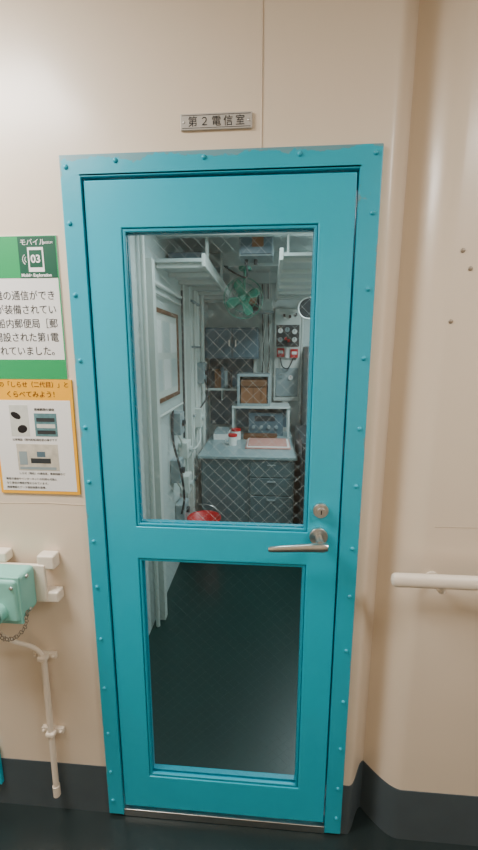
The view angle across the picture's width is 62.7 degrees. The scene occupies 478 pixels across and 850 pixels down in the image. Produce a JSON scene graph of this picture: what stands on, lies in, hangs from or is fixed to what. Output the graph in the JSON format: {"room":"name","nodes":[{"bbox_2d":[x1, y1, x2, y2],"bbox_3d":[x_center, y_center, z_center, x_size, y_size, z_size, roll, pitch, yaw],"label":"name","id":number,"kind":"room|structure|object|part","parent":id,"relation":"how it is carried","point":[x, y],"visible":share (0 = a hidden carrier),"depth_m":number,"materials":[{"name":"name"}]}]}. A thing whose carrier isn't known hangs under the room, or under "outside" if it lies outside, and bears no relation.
{"room":"ship corridor","nodes":[
{"label":"ship corridor","id":0,"kind":"room"},
{"bbox_2d":[130,235,208,633],"bbox_3d":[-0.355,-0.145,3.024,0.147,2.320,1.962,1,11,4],"label":"wall","id":1,"kind":"structure","parent":0,"point":[193,418],"depth_m":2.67,"materials":[{"name":"white paint"}]},
{"bbox_2d":[156,307,179,403],"bbox_3d":[-0.456,-0.435,2.466,0.018,0.550,0.640,1,11,4],"label":"notice board","id":2,"kind":"object","parent":1,"relation":"attached to","point":[169,328],"visible":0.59,"depth_m":2.50,"materials":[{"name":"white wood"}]},
{"bbox_3d":[-0.456,-0.693,2.417,0.018,0.025,0.640,1,11,4],"label":"frame","id":3,"kind":"part","parent":2,"relation":"part of","materials":[{"name":"brown wood"}]},
{"bbox_3d":[-0.457,-0.177,2.516,0.018,0.025,0.640,1,11,4],"label":"frame","id":4,"kind":"part","parent":2,"relation":"part of","materials":[{"name":"brown wood"}]},
{"bbox_3d":[-0.433,-0.493,2.767,0.018,0.500,0.025,1,11,4],"label":"frame","id":5,"kind":"part","parent":2,"relation":"part of","materials":[{"name":"brown wood"}]},
{"bbox_2d":[155,232,312,238],"bbox_3d":[0.410,-1.110,2.172,1.770,0.100,0.050,1,11,4],"label":"trim","id":6,"kind":"structure","parent":1,"relation":"attached to","point":[278,233],"depth_m":2.21,"materials":[{"name":"paint"}]},
{"bbox_2d":[224,266,262,318],"bbox_3d":[0.039,-1.017,2.989,0.292,0.408,0.292,1,11,4],"label":"electric fan","id":7,"kind":"object","parent":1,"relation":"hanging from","point":[240,288],"visible":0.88,"depth_m":2.91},
{"bbox_3d":[0.042,-1.110,3.018,0.021,0.236,0.112,1,11,4],"label":"arm","id":8,"kind":"part","parent":7,"relation":"part of","materials":[{"name":"green paint"}]},
{"bbox_2d":[219,272,276,283],"bbox_3d":[0.536,-1.421,3.787,1.770,0.100,0.050,1,11,4],"label":"trim","id":9,"kind":"structure","parent":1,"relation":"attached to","point":[264,275],"depth_m":3.79,"materials":[{"name":"paint"}]},
{"bbox_2d":[209,251,311,267],"bbox_3d":[0.475,-1.270,3.004,1.770,0.100,0.050,1,11,4],"label":"trim","id":10,"kind":"structure","parent":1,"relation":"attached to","point":[231,260],"depth_m":3.02,"materials":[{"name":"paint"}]},
{"bbox_2d":[262,284,271,398],"bbox_3d":[0.282,-0.364,4.159,0.113,2.317,0.032,1,11,4],"label":"cables","id":11,"kind":"object","parent":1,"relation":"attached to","point":[263,335],"visible":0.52,"depth_m":4.04,"materials":[{"name":"grey plastic"}]},
{"bbox_2d":[273,309,300,400],"bbox_3d":[0.506,-0.729,4.128,0.270,0.950,0.051,1,11,4],"label":"panel","id":12,"kind":"object","parent":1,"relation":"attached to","point":[279,319],"visible":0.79,"depth_m":4.09,"materials":[{"name":"grey metal"}]},
{"bbox_2d":[277,348,283,356],"bbox_3d":[0.432,-0.754,4.077,0.076,0.090,0.050,1,11,4],"label":"box","id":13,"kind":"object","parent":12,"relation":"attached to","point":[278,349],"visible":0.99,"depth_m":4.05,"materials":[{"name":"plastic"}]},
{"bbox_2d":[275,368,297,396],"bbox_3d":[0.505,-0.452,4.147,0.235,0.300,0.015,1,11,4],"label":"grey section","id":14,"kind":"object","parent":12,"relation":"attached to","point":[286,386],"visible":0.97,"depth_m":4.14,"materials":[{"name":"metal"}]},
{"bbox_2d":[280,358,293,368],"bbox_3d":[0.492,-0.636,4.064,0.143,0.114,0.042,3,11,13],"label":"cable","id":15,"kind":"object","parent":12,"relation":"attached to","point":[280,358],"visible":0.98,"depth_m":4.05,"materials":[{"name":"black rubber"}]},
{"bbox_2d":[285,349,288,357],"bbox_3d":[0.502,-0.745,4.079,0.040,0.100,0.040,1,11,4],"label":"box","id":16,"kind":"object","parent":12,"relation":"attached to","point":[286,350],"visible":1,"depth_m":4.06,"materials":[{"name":"plastic"}]},
{"bbox_2d":[276,325,299,346],"bbox_3d":[0.506,-0.923,4.057,0.235,0.220,0.015,1,11,4],"label":"dark section","id":17,"kind":"object","parent":12,"relation":"attached to","point":[289,335],"visible":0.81,"depth_m":4.05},
{"bbox_2d":[290,349,297,357],"bbox_3d":[0.572,-0.742,4.069,0.076,0.090,0.050,1,11,4],"label":"box","id":18,"kind":"object","parent":12,"relation":"attached to","point":[291,350],"visible":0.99,"depth_m":4.05,"materials":[{"name":"plastic"}]},
{"bbox_2d":[275,234,311,301],"bbox_3d":[0.438,-1.107,2.881,0.320,0.185,1.841,1,11,4],"label":"rack","id":19,"kind":"object","parent":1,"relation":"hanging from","point":[289,274],"visible":0.62,"depth_m":2.53,"materials":[{"name":"metal"}]},
{"bbox_2d":[277,252,311,299],"bbox_3d":[0.447,-1.039,2.872,0.300,0.015,1.800,1,11,4],"label":"shelf","id":20,"kind":"object","parent":19,"relation":"attached to","point":[289,274],"depth_m":2.57,"materials":[{"name":"metal"}]},
{"bbox_2d":[59,143,383,833],"bbox_3d":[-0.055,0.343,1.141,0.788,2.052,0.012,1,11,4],"label":"door frame","id":21,"kind":"structure","parent":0,"point":[363,155],"depth_m":1.04,"materials":[{"name":"teal metal"}]},
{"bbox_2d":[63,149,378,819],"bbox_3d":[-0.056,0.324,1.131,0.766,1.988,0.010,1,11,4],"label":"rivets","id":22,"kind":"object","parent":21,"relation":"attached to","point":[376,152],"visible":1,"depth_m":1.06,"materials":[{"name":"teal paint"}]},
{"bbox_2d":[0,0,477,795],"bbox_3d":[-0.049,0.071,1.165,6.000,2.600,0.138,1,11,4],"label":"wall","id":23,"kind":"structure","parent":0,"point":[412,719],"depth_m":0.99,"materials":[{"name":"beige paint"}]},
{"bbox_2d":[0,754,3,783],"bbox_3d":[-1.014,1.173,1.372,0.379,0.155,0.013,1,11,4],"label":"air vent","id":24,"kind":"object","parent":23,"relation":"in","point":[1,768],"visible":1,"depth_m":1.36,"materials":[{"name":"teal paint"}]},
{"bbox_2d":[0,547,64,797],"bbox_3d":[-0.720,0.838,1.200,0.342,0.910,0.184,1,11,4],"label":"box","id":25,"kind":"object","parent":23,"relation":"attached to","point":[22,585],"visible":1,"depth_m":1.17,"materials":[{"name":"green paint"}]},
{"bbox_2d":[0,604,7,623],"bbox_3d":[-0.672,0.524,1.074,0.056,0.056,0.044,1,11,4],"label":"socket","id":26,"kind":"object","parent":25,"relation":"attached to","point":[3,607],"depth_m":1.08,"materials":[{"name":"green paint"}]},
{"bbox_3d":[-0.639,0.574,1.103,0.092,0.079,0.015,-8,13,-36],"label":"cap chain","id":27,"kind":"part","parent":25,"relation":"part of","materials":[{"name":"grey metal"}]},
{"bbox_3d":[-0.731,0.472,1.188,0.310,0.122,0.012,1,11,4],"label":"mounting plate","id":28,"kind":"part","parent":25,"relation":"part of","materials":[{"name":"beige paint"}]},
{"bbox_2d":[0,235,67,378],"bbox_3d":[-0.753,-0.314,1.072,0.559,0.373,0.005,1,11,4],"label":"poster","id":29,"kind":"object","parent":23,"relation":"attached to","point":[32,335],"visible":1,"depth_m":1.06,"materials":[{"name":"white paper"}]},
{"bbox_2d":[0,379,80,494],"bbox_3d":[-0.588,0.038,1.126,0.247,0.335,0.006,1,11,4],"label":"poster","id":30,"kind":"object","parent":23,"relation":"attached to","point":[39,454],"visible":1,"depth_m":1.12,"materials":[{"name":"white paper"}]},
{"bbox_2d":[9,405,59,470],"bbox_3d":[-0.585,0.039,1.124,0.138,0.192,0.002,1,11,4],"label":"photo","id":31,"kind":"object","parent":30,"relation":"attached to","point":[34,430],"depth_m":1.12,"materials":[{"name":"white paper"}]},
{"bbox_2d":[4,502,84,505],"bbox_3d":[-1.750,0.220,1.255,2.600,0.015,0.003,1,11,4],"label":"trim","id":32,"kind":"structure","parent":23,"relation":"attached to","point":[4,502],"depth_m":1.17,"materials":[{"name":"paint"}]},
{"bbox_2d":[0,758,108,811],"bbox_3d":[-1.748,1.237,1.460,2.606,0.195,0.022,1,11,4],"label":"baseboard","id":33,"kind":"structure","parent":23,"relation":"attached to","point":[26,782],"depth_m":1.37,"materials":[{"name":"paint"}]},
{"bbox_2d":[180,111,251,130],"bbox_3d":[-0.055,-0.726,0.937,0.173,0.035,0.008,1,11,4],"label":"sign","id":34,"kind":"object","parent":23,"relation":"attached to","point":[225,120],"visible":1,"depth_m":0.94,"materials":[{"name":"metal"}]},
{"bbox_2d":[84,172,356,821],"bbox_3d":[-0.054,0.351,1.163,0.676,1.961,0.040,1,11,4],"label":"leaf","id":35,"kind":"object","parent":23,"relation":"attached to","point":[327,201],"depth_m":1.11,"materials":[{"name":"teal paint"}]},
{"bbox_2d":[122,225,317,530],"bbox_3d":[-0.052,-0.099,1.063,0.494,0.812,0.010,1,11,4],"label":"window frame","id":36,"kind":"object","parent":35,"relation":"attached to","point":[282,227],"visible":1,"depth_m":1.04,"materials":[{"name":"teal paint"}]},
{"bbox_2d":[126,229,313,527],"bbox_3d":[-0.051,-0.103,1.083,0.494,0.812,0.016,1,11,4],"label":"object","id":37,"kind":"object","parent":35,"relation":"attached to","point":[128,235],"visible":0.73,"depth_m":1.09,"materials":[{"name":"teal paint"}]},
{"bbox_3d":[-0.053,0.794,1.235,0.494,0.799,0.010,1,11,4],"label":"lower glazing strip","id":38,"kind":"part","parent":35,"relation":"part of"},
{"bbox_2d":[143,561,301,781],"bbox_3d":[-0.052,0.790,1.255,0.494,0.799,0.016,1,11,4],"label":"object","id":39,"kind":"object","parent":35,"relation":"attached to","point":[211,771],"visible":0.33,"depth_m":1.32,"materials":[{"name":"teal paint"}]},
{"bbox_2d":[309,527,327,542],"bbox_3d":[0.223,0.318,1.089,0.052,0.052,0.052,1,11,4],"label":"rose","id":40,"kind":"object","parent":35,"relation":"attached to","point":[315,531],"depth_m":1.10,"materials":[{"name":"metal"}]},
{"bbox_2d":[268,542,327,552],"bbox_3d":[0.160,0.333,1.067,0.160,0.033,0.024,1,11,4],"label":"lever","id":41,"kind":"object","parent":40,"relation":"attached to","point":[311,547],"visible":1,"depth_m":1.06,"materials":[{"name":"metal"}]},
{"bbox_3d":[0.223,0.321,1.084,0.021,0.021,0.041,1,11,4],"label":"handle neck","id":42,"kind":"part","parent":40,"relation":"part of","materials":[{"name":"silver metal"}]},
{"bbox_2d":[313,502,328,517],"bbox_3d":[0.228,0.238,1.093,0.043,0.043,0.013,1,11,4],"label":"plate","id":43,"kind":"object","parent":35,"relation":"attached to","point":[317,505],"visible":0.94,"depth_m":1.09,"materials":[{"name":"metal"}]},
{"bbox_2d":[316,507,325,516],"bbox_3d":[0.227,0.240,1.083,0.025,0.025,0.012,1,11,4],"label":"cylinder","id":44,"kind":"object","parent":43,"relation":"attached to","point":[319,509],"visible":1,"depth_m":1.08,"materials":[{"name":"metal"}]},
{"bbox_3d":[-0.053,0.793,1.243,0.490,0.795,0.006,1,11,4],"label":"glass","id":45,"kind":"object","parent":35,"relation":"attached to","visible":0},
{"bbox_2d":[144,562,300,778],"bbox_3d":[-0.053,0.792,1.243,0.486,0.791,0.001,1,11,4],"label":"wire","id":46,"kind":"object","parent":45,"relation":"in","point":[160,562],"visible":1,"depth_m":1.24,"materials":[{"name":"grey metal"}]},
{"bbox_3d":[-0.052,-0.101,1.071,0.490,0.808,0.006,1,11,4],"label":"glass","id":47,"kind":"object","parent":35,"relation":"attached to","visible":0},
{"bbox_2d":[129,230,313,525],"bbox_3d":[-0.052,-0.101,1.071,0.486,0.804,0.001,1,11,4],"label":"wire","id":48,"kind":"object","parent":47,"relation":"in","point":[244,230],"visible":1,"depth_m":1.06,"materials":[{"name":"grey metal"}]},
{"bbox_2d":[260,0,263,147],"bbox_3d":[0.054,-0.929,0.893,0.004,0.534,0.004,1,11,4],"label":"trim","id":49,"kind":"structure","parent":23,"relation":"attached to","point":[262,0],"depth_m":0.91,"materials":[{"name":"paint"}]},
{"bbox_2d":[340,761,477,845],"bbox_3d":[1.640,1.280,1.244,2.606,0.198,0.100,1,11,4],"label":"baseboard","id":50,"kind":"structure","parent":23,"relation":"attached to","point":[401,814],"depth_m":1.28,"materials":[{"name":"rubber"}]},
{"bbox_2d":[391,571,477,593],"bbox_3d":[1.472,0.441,1.005,2.130,0.074,0.093,1,11,4],"label":"handrail","id":51,"kind":"object","parent":23,"relation":"attached to","point":[441,583],"visible":1,"depth_m":1.03,"materials":[{"name":"beige paint"}]},
{"bbox_2d":[435,526,477,527],"bbox_3d":[1.690,0.320,1.007,2.300,0.047,0.003,1,11,4],"label":"trim","id":52,"kind":"structure","parent":23,"relation":"attached to","point":[435,526],"depth_m":1.08,"materials":[{"name":"paint"}]},
{"bbox_2d":[448,248,472,323],"bbox_3d":[0.549,-0.342,0.967,0.045,0.179,0.006,1,11,4],"label":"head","id":53,"kind":"structure","parent":23,"relation":"attached to","point":[470,268],"depth_m":0.96},
{"bbox_2d":[0,517,477,849],"bbox_3d":[-0.015,1.284,1.874,6.000,0.050,5.500,1,11,4],"label":"floor","id":54,"kind":"structure","parent":0,"point":[250,578],"depth_m":1.75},
{"bbox_2d":[187,504,220,520],"bbox_3d":[-0.270,0.814,3.060,0.264,0.421,0.264,1,11,4],"label":"pail","id":55,"kind":"object","parent":54,"relation":"on","point":[208,515],"visible":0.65,"depth_m":3.15,"materials":[{"name":"red plastic"}]},
{"bbox_2d":[124,805,323,832],"bbox_3d":[-0.051,1.333,1.399,0.684,0.028,0.136,1,11,4],"label":"plate","id":56,"kind":"object","parent":54,"relation":"on","point":[130,810],"visible":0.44,"depth_m":1.33,"materials":[{"name":"metal"}]},
{"bbox_2d":[198,431,297,523],"bbox_3d":[0.102,0.526,3.691,0.800,0.750,1.000,1,11,4],"label":"office desk","id":57,"kind":"object","parent":54,"relation":"on","point":[220,454],"visible":0.8,"depth_m":3.22,"materials":[{"name":"grey metal"}]},
{"bbox_2d":[214,427,230,439],"bbox_3d":[-0.162,0.078,3.824,0.140,0.080,0.250,1,11,4],"label":"box","id":58,"kind":"object","parent":57,"relation":"on","point":[222,433],"visible":0.97,"depth_m":3.71,"materials":[{"name":"white plastic"}]},
{"bbox_3d":[-0.116,0.563,3.255,0.390,0.602,0.020,1,11,4],"label":"modesty panel","id":59,"kind":"part","parent":57,"relation":"part of","materials":[{"name":"grey metal"}]},
{"bbox_2d":[225,433,236,445],"bbox_3d":[-0.064,0.129,3.499,0.100,0.102,0.082,8,14,36],"label":"mug","id":60,"kind":"object","parent":57,"relation":"on","point":[232,437],"visible":1,"depth_m":3.47,"materials":[{"name":"white ceramic"}]},
{"bbox_3d":[-0.057,0.091,3.486,0.082,0.022,0.082,1,11,4],"label":"lid","id":61,"kind":"part","parent":60,"relation":"part of","materials":[{"name":"red plastic"}]},
{"bbox_2d":[231,428,240,439],"bbox_3d":[-0.028,0.084,3.738,0.092,0.100,0.092,1,11,4],"label":"jar","id":62,"kind":"object","parent":57,"relation":"on","point":[238,430],"visible":0.75,"depth_m":3.70,"materials":[{"name":"white plastic"}]},
{"bbox_2d":[232,402,289,436],"bbox_3d":[0.221,-0.058,3.947,0.560,0.300,0.300,1,11,4],"label":"shelf","id":63,"kind":"object","parent":57,"relation":"on","point":[273,417],"visible":0.91,"depth_m":3.87,"materials":[{"name":"metal"}]},
{"bbox_3d":[-0.058,-0.028,3.841,0.020,0.280,0.020,1,11,4],"label":"leg","id":64,"kind":"part","parent":63,"relation":"part of","materials":[{"name":"paint"}]},
{"bbox_3d":[-0.039,-0.075,4.086,0.020,0.280,0.020,1,11,4],"label":"leg","id":65,"kind":"part","parent":63,"relation":"part of","materials":[{"name":"paint"}]},
{"bbox_2d":[237,372,270,405],"bbox_3d":[0.151,-0.357,3.889,0.320,0.310,0.250,1,11,4],"label":"case","id":66,"kind":"object","parent":63,"relation":"on","point":[257,398],"visible":0.96,"depth_m":3.79,"materials":[{"name":"grey metal"}]},
{"bbox_3d":[0.230,-0.095,4.061,0.520,0.230,0.010,1,11,4],"label":"panel","id":67,"kind":"part","parent":63,"relation":"part of","materials":[{"name":"blue metal"}]},
{"bbox_3d":[0.480,-0.019,3.801,0.020,0.280,0.020,1,11,4],"label":"leg","id":68,"kind":"part","parent":63,"relation":"part of","materials":[{"name":"paint"}]},
{"bbox_2d":[243,433,290,449],"bbox_3d":[0.246,0.144,3.585,0.430,0.040,0.480,1,11,4],"label":"folder","id":69,"kind":"object","parent":57,"relation":"on","point":[256,440],"visible":0.91,"depth_m":3.52,"materials":[{"name":"pink paper"}]},
{"bbox_3d":[0.261,0.742,3.235,0.340,0.320,0.014,1,11,4],"label":"drawer","id":70,"kind":"part","parent":57,"relation":"part of","materials":[{"name":"grey metal"}]},
{"bbox_3d":[0.261,0.504,3.189,0.340,0.145,0.014,1,11,4],"label":"drawer","id":71,"kind":"part","parent":57,"relation":"part of","materials":[{"name":"grey metal"}]},
{"bbox_3d":[0.261,0.359,3.161,0.340,0.130,0.014,1,11,4],"label":"drawer","id":72,"kind":"part","parent":57,"relation":"part of","materials":[{"name":"grey metal"}]},
{"bbox_2d":[293,425,306,523],"bbox_3d":[0.780,0.514,3.362,0.560,0.900,0.775,1,11,4],"label":"locker","id":73,"kind":"object","parent":54,"relation":"on","point":[300,434],"visible":0.23,"depth_m":3.19,"materials":[{"name":"metal"}]},
{"bbox_3d":[0.752,0.583,3.002,0.540,0.840,0.013,1,11,4],"label":"door","id":74,"kind":"part","parent":73,"relation":"part of","materials":[{"name":"metal"}]},
{"bbox_2d":[298,317,303,424],"bbox_3d":[0.654,-0.365,4.171,0.024,2.320,0.024,1,11,4],"label":"riser pipe","id":75,"kind":"object","parent":54,"relation":"on","point":[302,319],"visible":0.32,"depth_m":4.12,"materials":[{"name":"grey metal"}]},
{"bbox_2d":[301,346,308,424],"bbox_3d":[0.908,0.032,3.961,0.510,1.620,0.599,1,11,4],"label":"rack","id":76,"kind":"object","parent":54,"relation":"on","point":[305,349],"visible":0.02,"depth_m":3.87,"materials":[{"name":"grey metal"}]},
{"bbox_2d":[174,236,312,272],"bbox_3d":[0.439,-1.255,2.525,1.870,0.050,3.100,1,11,4],"label":"ceiling","id":77,"kind":"structure","parent":0,"point":[230,246],"depth_m":2.80,"materials":[{"name":"white paint"}]},
{"bbox_2d":[154,238,232,302],"bbox_3d":[-0.266,-1.187,3.027,0.289,0.274,1.750,1,11,4],"label":"shelf","id":78,"kind":"object","parent":77,"relation":"hanging from","point":[212,293],"visible":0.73,"depth_m":2.50,"materials":[{"name":"metal"}]},
{"bbox_3d":[-0.276,-1.086,3.047,0.269,0.020,1.750,1,11,4],"label":"shelf","id":79,"kind":"part","parent":78,"relation":"part of","materials":[{"name":"metal"}]},
{"bbox_2d":[168,252,219,274],"bbox_3d":[-0.290,-1.108,2.865,0.230,0.089,0.900,1,11,4],"label":"tray","id":80,"kind":"object","parent":78,"relation":"on","point":[171,254],"depth_m":2.42,"materials":[{"name":"metal"}]},
{"bbox_2d":[224,236,273,277],"bbox_3d":[0.053,-1.125,2.707,0.363,0.277,0.678,1,11,4],"label":"box","id":81,"kind":"object","parent":77,"relation":"attached to","point":[247,251],"depth_m":2.37,"materials":[{"name":"grey metal"}]},
{"bbox_2d":[239,270,273,313],"bbox_3d":[0.168,-1.264,3.734,0.330,0.390,0.130,1,11,4],"label":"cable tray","id":82,"kind":"object","parent":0,"point":[267,305],"depth_m":3.71,"materials":[{"name":"grey metal"}]},
{"bbox_2d":[208,284,309,444],"bbox_3d":[0.554,-0.379,4.242,1.870,2.320,0.050,1,11,4],"label":"wall","id":83,"kind":"structure","parent":0,"point":[254,321],"depth_m":4.12,"materials":[{"name":"white paint"}]},
{"bbox_2d":[205,327,259,358],"bbox_3d":[-0.060,-0.829,3.987,0.530,0.300,0.371,1,11,4],"label":"upper cabinet","id":84,"kind":"object","parent":83,"relation":"attached to","point":[246,348],"depth_m":3.82,"materials":[{"name":"grey metal"}]},
{"bbox_2d":[210,359,256,423],"bbox_3d":[-0.064,-0.351,4.229,0.500,0.710,0.079,1,11,4],"label":"wall panel bluegrey","id":85,"kind":"object","parent":83,"relation":"attached to","point":[223,407],"depth_m":4.25,"materials":[{"name":"grey metal"}]},
{"bbox_2d":[206,386,236,399],"bbox_3d":[-0.158,-0.335,4.121,0.330,0.119,0.248,1,11,4],"label":"bookshelf","id":86,"kind":"object","parent":85,"relation":"attached to","point":[234,388],"depth_m":4.00,"materials":[{"name":"grey metal"}]},
{"bbox_2d":[208,367,231,387],"bbox_3d":[-0.194,-0.500,4.103,0.235,0.210,0.170,1,11,4],"label":"binders","id":87,"kind":"object","parent":86,"relation":"on","point":[214,381],"visible":0.91,"depth_m":4.03,"materials":[{"name":"brown cardboard"}]},
{"bbox_2d":[298,294,310,318],"bbox_3d":[0.602,-1.015,3.351,0.177,0.228,0.199,3,11,15],"label":"clock","id":88,"kind":"object","parent":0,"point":[304,311],"visible":0.43,"depth_m":3.29,"materials":[{"name":"white plastic"}]}
]}

